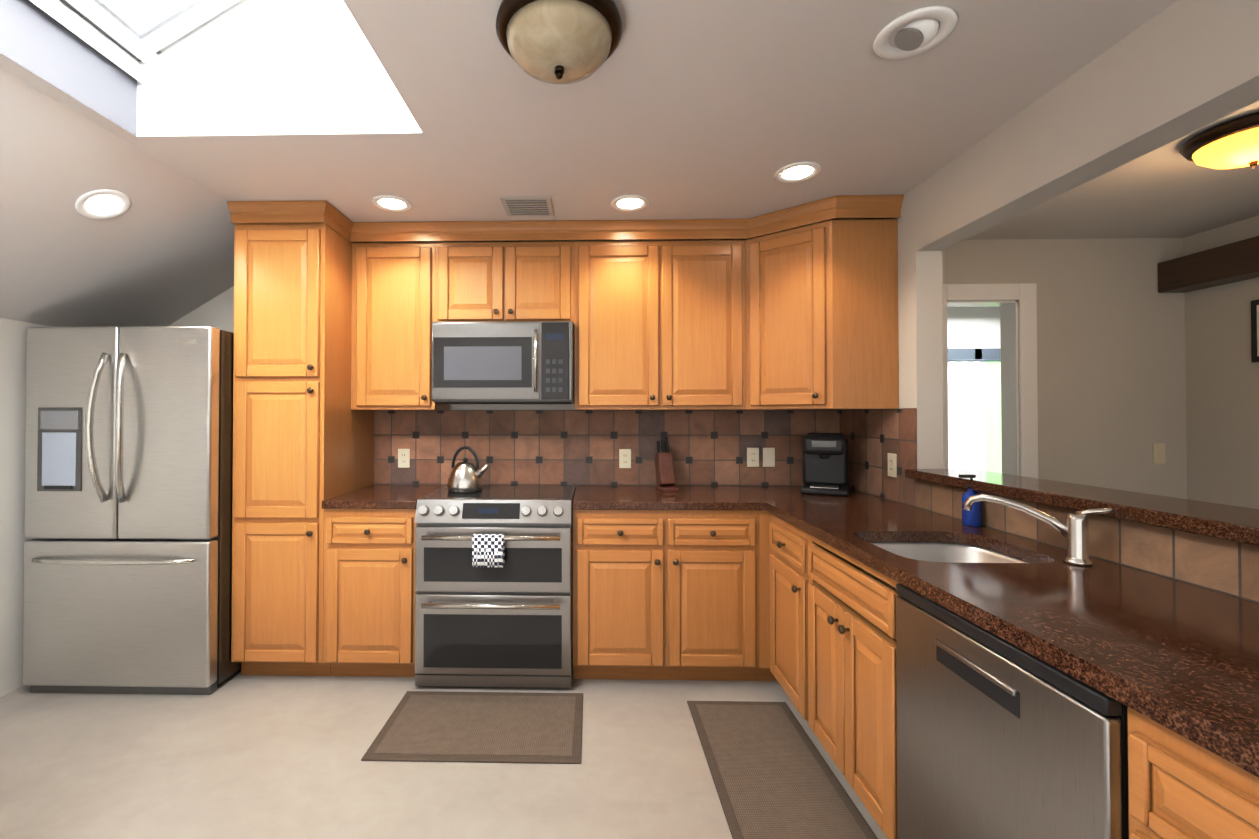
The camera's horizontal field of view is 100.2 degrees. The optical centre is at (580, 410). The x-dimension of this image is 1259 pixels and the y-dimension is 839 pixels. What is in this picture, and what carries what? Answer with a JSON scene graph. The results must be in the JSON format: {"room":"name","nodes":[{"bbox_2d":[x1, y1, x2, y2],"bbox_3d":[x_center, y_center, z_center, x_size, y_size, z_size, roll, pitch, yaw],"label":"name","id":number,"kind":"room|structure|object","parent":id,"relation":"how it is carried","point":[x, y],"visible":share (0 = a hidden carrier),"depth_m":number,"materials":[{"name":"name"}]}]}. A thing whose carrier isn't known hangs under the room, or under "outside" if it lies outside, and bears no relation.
{"room":"kitchen","nodes":[
{"label":"kitchen","id":0,"kind":"room"},
{"bbox_2d":[0,318,46,696],"bbox_3d":[-2.850,0.441,0.852,0.120,1.800,4.840,0,-1,1],"label":"wall","id":1,"kind":"structure","parent":0,"point":[13,351],"depth_m":2.54,"materials":[{"name":"paint"}]},
{"bbox_2d":[0,67,234,326],"bbox_3d":[-2.352,-0.774,0.854,1.118,0.771,5.080,0,-1,1],"label":"ceiling","id":2,"kind":"structure","parent":0,"point":[160,252],"depth_m":2.38,"materials":[{"name":"paint"}]},
{"bbox_2d":[75,189,130,218],"bbox_3d":[-2.031,-0.889,2.237,0.165,0.123,0.192,0,-1,1],"label":"recessed light","id":3,"kind":"object","parent":2,"relation":"in","point":[103,204],"visible":0.96,"depth_m":2.23,"materials":[{"name":"white paint"}]},
{"bbox_2d":[0,670,887,838],"bbox_3d":[0.841,1.378,1.498,7.470,0.060,6.560,0,-1,1],"label":"floor","id":4,"kind":"structure","parent":0,"point":[238,756],"depth_m":1.97,"materials":[{"name":"plastic"}]},
{"bbox_2d":[23,326,240,694],"bbox_3d":[-2.204,0.480,2.824,0.905,1.765,0.807,0,-1,1],"label":"refrigerator","id":5,"kind":"object","parent":4,"relation":"on","point":[128,509],"visible":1,"depth_m":2.50,"materials":[{"name":"silver metal"}]},
{"bbox_2d":[231,224,373,675],"bbox_3d":[-1.511,0.214,2.911,0.464,2.300,0.664,0,-1,1],"label":"pantry cabinet","id":6,"kind":"object","parent":4,"relation":"on","point":[303,440],"visible":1,"depth_m":2.62,"materials":[{"name":"brown wood"}]},
{"bbox_2d":[323,509,416,676],"bbox_3d":[-1.041,0.926,2.892,0.472,0.874,0.664,0,-1,1],"label":"base cabinet","id":7,"kind":"object","parent":4,"relation":"on","point":[369,597],"visible":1,"depth_m":2.60,"materials":[{"name":"brown wood"}]},
{"bbox_2d":[322,484,446,508],"bbox_3d":[-1.041,0.470,2.907,0.472,0.040,0.626,0,-1,1],"label":"countertop","id":8,"kind":"structure","parent":7,"relation":"on","point":[381,496],"depth_m":2.70,"materials":[{"name":"stone"}]},
{"bbox_2d":[361,691,582,763],"bbox_3d":[-0.417,1.352,2.269,0.850,0.008,0.505,0,-1,1],"label":"area rug","id":9,"kind":"object","parent":4,"relation":"on","point":[480,727],"visible":1,"depth_m":2.22,"materials":[{"name":"brown fabric"}]},
{"bbox_2d":[414,485,575,687],"bbox_3d":[-0.419,0.902,2.828,0.765,0.922,0.689,0,-1,1],"label":"range","id":10,"kind":"object","parent":4,"relation":"on","point":[509,623],"visible":0.98,"depth_m":2.54,"materials":[{"name":"silver metal"}]},
{"bbox_2d":[447,446,489,492],"bbox_3d":[-0.611,0.318,2.888,0.239,0.249,0.194,0,-1,1],"label":"kettle","id":11,"kind":"object","parent":10,"relation":"on","point":[465,476],"visible":1,"depth_m":2.83,"materials":[{"name":"silver metal"}]},
{"bbox_2d":[472,534,504,567],"bbox_3d":[-0.437,0.663,2.496,0.147,0.152,0.050,0,-1,1],"label":"towel","id":12,"kind":"object","parent":10,"relation":"hanging from","point":[488,550],"visible":0.98,"depth_m":2.48,"materials":[{"name":"fabric"}]},
{"bbox_2d":[573,510,758,680],"bbox_3d":[0.426,0.926,2.859,0.914,0.874,0.664,0,-1,1],"label":"base cabinet","id":13,"kind":"object","parent":4,"relation":"on","point":[665,594],"visible":1,"depth_m":2.57,"materials":[{"name":"brown wood"}]},
{"bbox_2d":[573,485,760,509],"bbox_3d":[0.434,0.469,2.874,0.930,0.040,0.626,0,-1,1],"label":"countertop","id":14,"kind":"structure","parent":13,"relation":"on","point":[586,497],"depth_m":2.67,"materials":[{"name":"stone"}]},
{"bbox_2d":[654,437,678,491],"bbox_3d":[0.489,0.302,3.019,0.092,0.298,0.222,0,-1,-7],"label":"knife block","id":15,"kind":"object","parent":14,"relation":"on","point":[665,476],"visible":1,"depth_m":3.00,"materials":[{"name":"brown wood"}]},
{"bbox_2d":[755,510,776,680],"bbox_3d":[1.224,0.926,2.868,0.681,0.874,0.608,0,-1,1],"label":"base cabinet","id":16,"kind":"object","parent":4,"relation":"on","point":[763,672],"visible":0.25,"depth_m":2.57,"materials":[{"name":"brown wood"}]},
{"bbox_2d":[687,701,877,838],"bbox_3d":[0.707,1.345,1.666,0.455,0.008,1.550,0,-1,1],"label":"area rug","id":17,"kind":"object","parent":4,"relation":"on","point":[773,775],"visible":1,"depth_m":1.93,"materials":[{"name":"brown fabric"}]},
{"bbox_2d":[769,513,810,719],"bbox_3d":[1.211,0.920,2.325,0.684,0.874,0.476,0,-1,1],"label":"base cabinet","id":18,"kind":"object","parent":4,"relation":"on","point":[790,579],"visible":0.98,"depth_m":2.27,"materials":[{"name":"brown wood"}]},
{"bbox_2d":[808,535,898,838],"bbox_3d":[1.198,0.914,1.770,0.684,0.874,0.630,0,-1,1],"label":"base cabinet","id":19,"kind":"object","parent":4,"relation":"on","point":[852,674],"visible":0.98,"depth_m":1.71,"materials":[{"name":"brown wood"}]},
{"bbox_2d":[745,486,1258,777],"bbox_3d":[1.200,0.456,1.679,0.657,0.040,2.979,0,-1,1],"label":"countertop","id":20,"kind":"structure","parent":19,"relation":"on","point":[1179,657],"depth_m":1.13,"materials":[{"name":"stone"}]},
{"bbox_2d":[801,432,848,496],"bbox_3d":[1.350,0.287,2.898,0.230,0.325,0.312,0,-1,26],"label":"coffee maker","id":21,"kind":"object","parent":20,"relation":"on","point":[825,462],"visible":1,"depth_m":2.86,"materials":[{"name":"black plastic"}]},
{"bbox_2d":[864,542,1027,590],"bbox_3d":[1.180,0.572,1.701,0.478,0.190,0.442,0,-1,1],"label":"sink","id":22,"kind":"object","parent":20,"relation":"in","point":[944,552],"visible":0.08,"depth_m":1.89,"materials":[{"name":"silver metal"}]},
{"bbox_2d":[959,475,981,526],"bbox_3d":[1.488,0.342,2.004,0.076,0.195,0.062,0,-1,1],"label":"soap bottle","id":23,"kind":"object","parent":20,"relation":"on","point":[972,517],"visible":0.88,"depth_m":1.98,"materials":[{"name":"blue plastic"}]},
{"bbox_2d":[962,494,1112,566],"bbox_3d":[1.356,0.349,1.577,0.227,0.171,0.280,0,-1,1],"label":"faucet","id":24,"kind":"object","parent":20,"relation":"on","point":[1074,531],"visible":1,"depth_m":1.49,"materials":[{"name":"silver metal"}]},
{"bbox_2d":[896,583,1128,838],"bbox_3d":[1.184,0.909,1.149,0.644,0.870,0.600,0,-1,1],"label":"dishwasher","id":25,"kind":"object","parent":4,"relation":"on","point":[998,737],"visible":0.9,"depth_m":1.10,"materials":[{"name":"silver metal"}]},
{"bbox_2d":[1127,707,1258,838],"bbox_3d":[1.169,0.900,0.514,0.684,0.874,0.658,0,-1,1],"label":"base cabinet","id":26,"kind":"object","parent":4,"relation":"on","point":[1180,787],"visible":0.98,"depth_m":0.76,"materials":[{"name":"brown wood"}]},
{"bbox_2d":[0,0,1258,242],"bbox_3d":[0.943,-1.110,0.782,5.472,0.100,5.080,0,-1,1],"label":"ceiling","id":27,"kind":"structure","parent":0,"point":[698,108],"depth_m":1.92,"materials":[{"name":"paint"}]},
{"bbox_2d":[0,0,421,135],"bbox_3d":[-1.163,-1.506,1.155,1.100,0.900,1.680,0,-1,1],"label":"shaft","id":28,"kind":"object","parent":27,"relation":"in","point":[284,67],"visible":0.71,"depth_m":1.99,"materials":[{"name":"white paint"}]},
{"bbox_2d":[29,0,279,84],"bbox_3d":[-1.158,-1.617,1.156,1.141,0.729,1.680,0,-1,1],"label":"skylight window","id":29,"kind":"structure","parent":28,"relation":"attached to","point":[143,42],"depth_m":1.88,"materials":[{"name":"white glass"}]},
{"bbox_2d":[371,195,411,211],"bbox_3d":[-0.943,-1.061,2.626,0.192,0.058,0.192,0,-1,1],"label":"recessed light","id":30,"kind":"object","parent":27,"relation":"in","point":[391,203],"visible":0.92,"depth_m":2.62,"materials":[{"name":"white paint"}]},
{"bbox_2d":[500,196,553,215],"bbox_3d":[-0.266,-1.034,2.660,0.250,0.010,0.230,0,-1,1],"label":"ceiling vent","id":31,"kind":"object","parent":27,"relation":"in","point":[530,206],"visible":1,"depth_m":2.65,"materials":[{"name":"grey metal"}]},
{"bbox_2d":[496,0,621,84],"bbox_3d":[-0.057,-0.974,1.419,0.340,0.155,0.340,0,-1,1],"label":"flush ceiling light","id":32,"kind":"object","parent":27,"relation":"attached to","point":[561,42],"visible":1,"depth_m":1.35,"materials":[{"name":"beige glass"}]},
{"bbox_2d":[611,195,648,210],"bbox_3d":[0.248,-1.061,2.623,0.192,0.058,0.192,0,-1,1],"label":"recessed light","id":33,"kind":"object","parent":27,"relation":"in","point":[629,203],"visible":0.88,"depth_m":2.61,"materials":[{"name":"white paint"}]},
{"bbox_2d":[774,161,821,182],"bbox_3d":[0.948,-1.064,2.292,0.192,0.058,0.192,0,-1,1],"label":"recessed light","id":34,"kind":"object","parent":27,"relation":"in","point":[797,172],"visible":0.96,"depth_m":2.28,"materials":[{"name":"white paint"}]},
{"bbox_2d":[873,6,957,59],"bbox_3d":[0.929,-1.061,1.462,0.200,0.088,0.200,0,-1,1],"label":"recessed light","id":35,"kind":"object","parent":27,"relation":"in","point":[923,31],"visible":0.92,"depth_m":1.44,"materials":[{"name":"white paint"}]},
{"bbox_2d":[1180,112,1258,168],"bbox_3d":[2.496,-0.972,1.946,0.360,0.149,0.360,0,-1,1],"label":"light","id":36,"kind":"object","parent":27,"relation":"attached to","point":[1233,143],"visible":1,"depth_m":1.93,"materials":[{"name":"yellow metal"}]},
{"bbox_2d":[169,238,1186,498],"bbox_3d":[0.441,0.167,3.261,6.590,2.400,0.120,0,-1,1],"label":"wall","id":37,"kind":"structure","parent":0,"point":[1111,372],"depth_m":3.15,"materials":[{"name":"paint"}]},
{"bbox_2d":[351,243,449,409],"bbox_3d":[-1.040,-0.470,3.053,0.469,0.930,0.374,0,-1,1],"label":"upper cabinet","id":38,"kind":"object","parent":37,"relation":"attached to","point":[393,305],"visible":0.98,"depth_m":2.90,"materials":[{"name":"brown wood"}]},
{"bbox_2d":[435,241,574,329],"bbox_3d":[-0.417,-0.708,3.041,0.775,0.455,0.374,0,-1,1],"label":"upper cabinet","id":39,"kind":"object","parent":37,"relation":"attached to","point":[504,281],"visible":0.96,"depth_m":2.89,"materials":[{"name":"brown wood"}]},
{"bbox_2d":[432,321,574,403],"bbox_3d":[-0.419,-0.260,3.001,0.764,0.437,0.443,0,-1,1],"label":"microwave","id":40,"kind":"object","parent":39,"relation":"attached to","point":[503,362],"visible":1,"depth_m":2.82,"materials":[{"name":"silver metal"}]},
{"bbox_2d":[227,195,903,242],"bbox_3d":[-0.089,-0.985,2.892,3.308,0.098,0.662,0,-1,1],"label":"crown molding","id":41,"kind":"structure","parent":37,"relation":"attached to","point":[327,213],"depth_m":2.85,"materials":[{"name":"brown wood"}]},
{"bbox_2d":[374,410,837,489],"bbox_3d":[0.140,0.252,3.201,2.820,0.510,0.009,0,-1,1],"label":"backsplash","id":42,"kind":"structure","parent":37,"relation":"attached to","point":[556,447],"depth_m":3.20,"materials":[{"name":"tile"}]},
{"bbox_2d":[398,449,409,467],"bbox_3d":[-1.084,0.292,3.220,0.072,0.116,0.008,0,-1,1],"label":"electrical outlet","id":43,"kind":"object","parent":42,"relation":"attached to","point":[403,458],"visible":1,"depth_m":3.22,"materials":[{"name":"beige plastic"}]},
{"bbox_2d":[619,449,630,467],"bbox_3d":[0.272,0.292,3.188,0.072,0.116,0.008,0,-1,1],"label":"electrical outlet","id":44,"kind":"object","parent":42,"relation":"attached to","point":[624,458],"visible":1,"depth_m":3.19,"materials":[{"name":"beige plastic"}]},
{"bbox_2d":[747,448,758,466],"bbox_3d":[1.044,0.281,3.171,0.072,0.116,0.008,0,-1,1],"label":"electrical outlet","id":45,"kind":"object","parent":42,"relation":"attached to","point":[752,457],"visible":1,"depth_m":3.17,"materials":[{"name":"beige plastic"}]},
{"bbox_2d":[763,448,774,466],"bbox_3d":[1.139,0.281,3.169,0.072,0.116,0.008,0,-1,1],"label":"light switch","id":46,"kind":"object","parent":42,"relation":"attached to","point":[768,457],"visible":1,"depth_m":3.17,"materials":[{"name":"beige plastic"}]},
{"bbox_2d":[575,240,745,409],"bbox_3d":[0.440,-0.470,3.019,0.938,0.930,0.374,0,-1,1],"label":"upper cabinet","id":47,"kind":"object","parent":37,"relation":"attached to","point":[660,325],"visible":1,"depth_m":2.87,"materials":[{"name":"brown wood"}]},
{"bbox_2d":[744,219,898,409],"bbox_3d":[1.236,-0.472,2.883,0.658,0.930,0.609,0,-1,1],"label":"upper cabinet","id":48,"kind":"object","parent":37,"relation":"attached to","point":[821,303],"visible":1,"depth_m":2.59,"materials":[{"name":"brown wood"}]},
{"bbox_2d":[942,283,1037,477],"bbox_3d":[2.420,0.302,3.205,0.630,2.130,0.138,0,-1,1],"label":"door frame","id":49,"kind":"structure","parent":37,"relation":"attached to","point":[1019,409],"depth_m":3.15,"materials":[{"name":"white wood"}]},
{"bbox_2d":[1152,444,1165,463],"bbox_3d":[3.448,0.256,3.124,0.070,0.120,0.011,0,-1,1],"label":"light switch","id":50,"kind":"object","parent":37,"relation":"attached to","point":[1159,456],"visible":1,"depth_m":3.12,"materials":[{"name":"beige plastic"}]},
{"bbox_2d":[947,307,1000,348],"bbox_3d":[3.233,0.125,3.972,2.800,2.500,1.430,0,-1,1],"label":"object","id":51,"kind":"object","parent":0,"point":[973,327],"depth_m":4.59,"materials":[{"name":"white paint"}]},
{"bbox_2d":[948,348,1001,472],"bbox_3d":[3.446,0.292,4.555,1.480,1.660,0.049,0,-1,1],"label":"window","id":52,"kind":"structure","parent":51,"relation":"attached to","point":[993,413],"depth_m":4.57,"materials":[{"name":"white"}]},
{"bbox_2d":[948,359,1000,470],"bbox_3d":[3.444,0.446,4.479,1.800,1.770,0.050,0,-1,1],"label":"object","id":53,"kind":"object","parent":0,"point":[966,418],"visible":0.15,"depth_m":4.49,"materials":[{"name":"white fabric"}]},
{"bbox_2d":[849,0,1258,602],"bbox_3d":[1.579,0.140,0.754,0.120,2.400,4.840,0,-1,1],"label":"wall","id":54,"kind":"structure","parent":0,"point":[1177,69],"depth_m":1.67,"materials":[{"name":"paint"}]},
{"bbox_2d":[838,408,1258,602],"bbox_3d":[1.534,0.208,1.679,0.009,0.456,2.988,0,-1,1],"label":"backsplash","id":55,"kind":"structure","parent":54,"relation":"attached to","point":[1228,567],"depth_m":1.73,"materials":[{"name":"tile"}]},
{"bbox_2d":[888,453,896,477],"bbox_3d":[1.546,0.270,2.604,0.008,0.116,0.072,0,-1,1],"label":"electrical outlet","id":56,"kind":"object","parent":55,"relation":"attached to","point":[892,464],"visible":1,"depth_m":2.60,"materials":[{"name":"beige plastic"}]},
{"bbox_2d":[905,469,1258,545],"bbox_3d":[1.611,0.271,0.877,0.300,0.040,3.086,0,-1,1],"label":"countertop ledge","id":57,"kind":"object","parent":54,"relation":"on","point":[1229,522],"visible":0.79,"depth_m":1.51,"materials":[{"name":"stone"}]},
{"bbox_2d":[1184,215,1258,508],"bbox_3d":[3.618,0.139,0.707,0.120,2.400,4.840,0,-1,1],"label":"wall","id":58,"kind":"structure","parent":0,"point":[1222,407],"depth_m":2.95,"materials":[{"name":"paint"}]},
{"bbox_2d":[1158,236,1258,292],"bbox_3d":[3.523,-0.799,2.720,0.159,0.180,0.839,0,-1,1],"label":"beam","id":59,"kind":"structure","parent":58,"relation":"attached to","point":[1227,264],"depth_m":2.88,"materials":[{"name":"brown wood"}]},
{"bbox_2d":[1251,300,1258,361],"bbox_3d":[3.584,-0.424,2.640,0.032,0.330,0.330,0,-1,1],"label":"picture frame","id":60,"kind":"object","parent":58,"relation":"attached to","point":[1254,330],"visible":0.94,"depth_m":2.78,"materials":[{"name":"black"}]}
]}

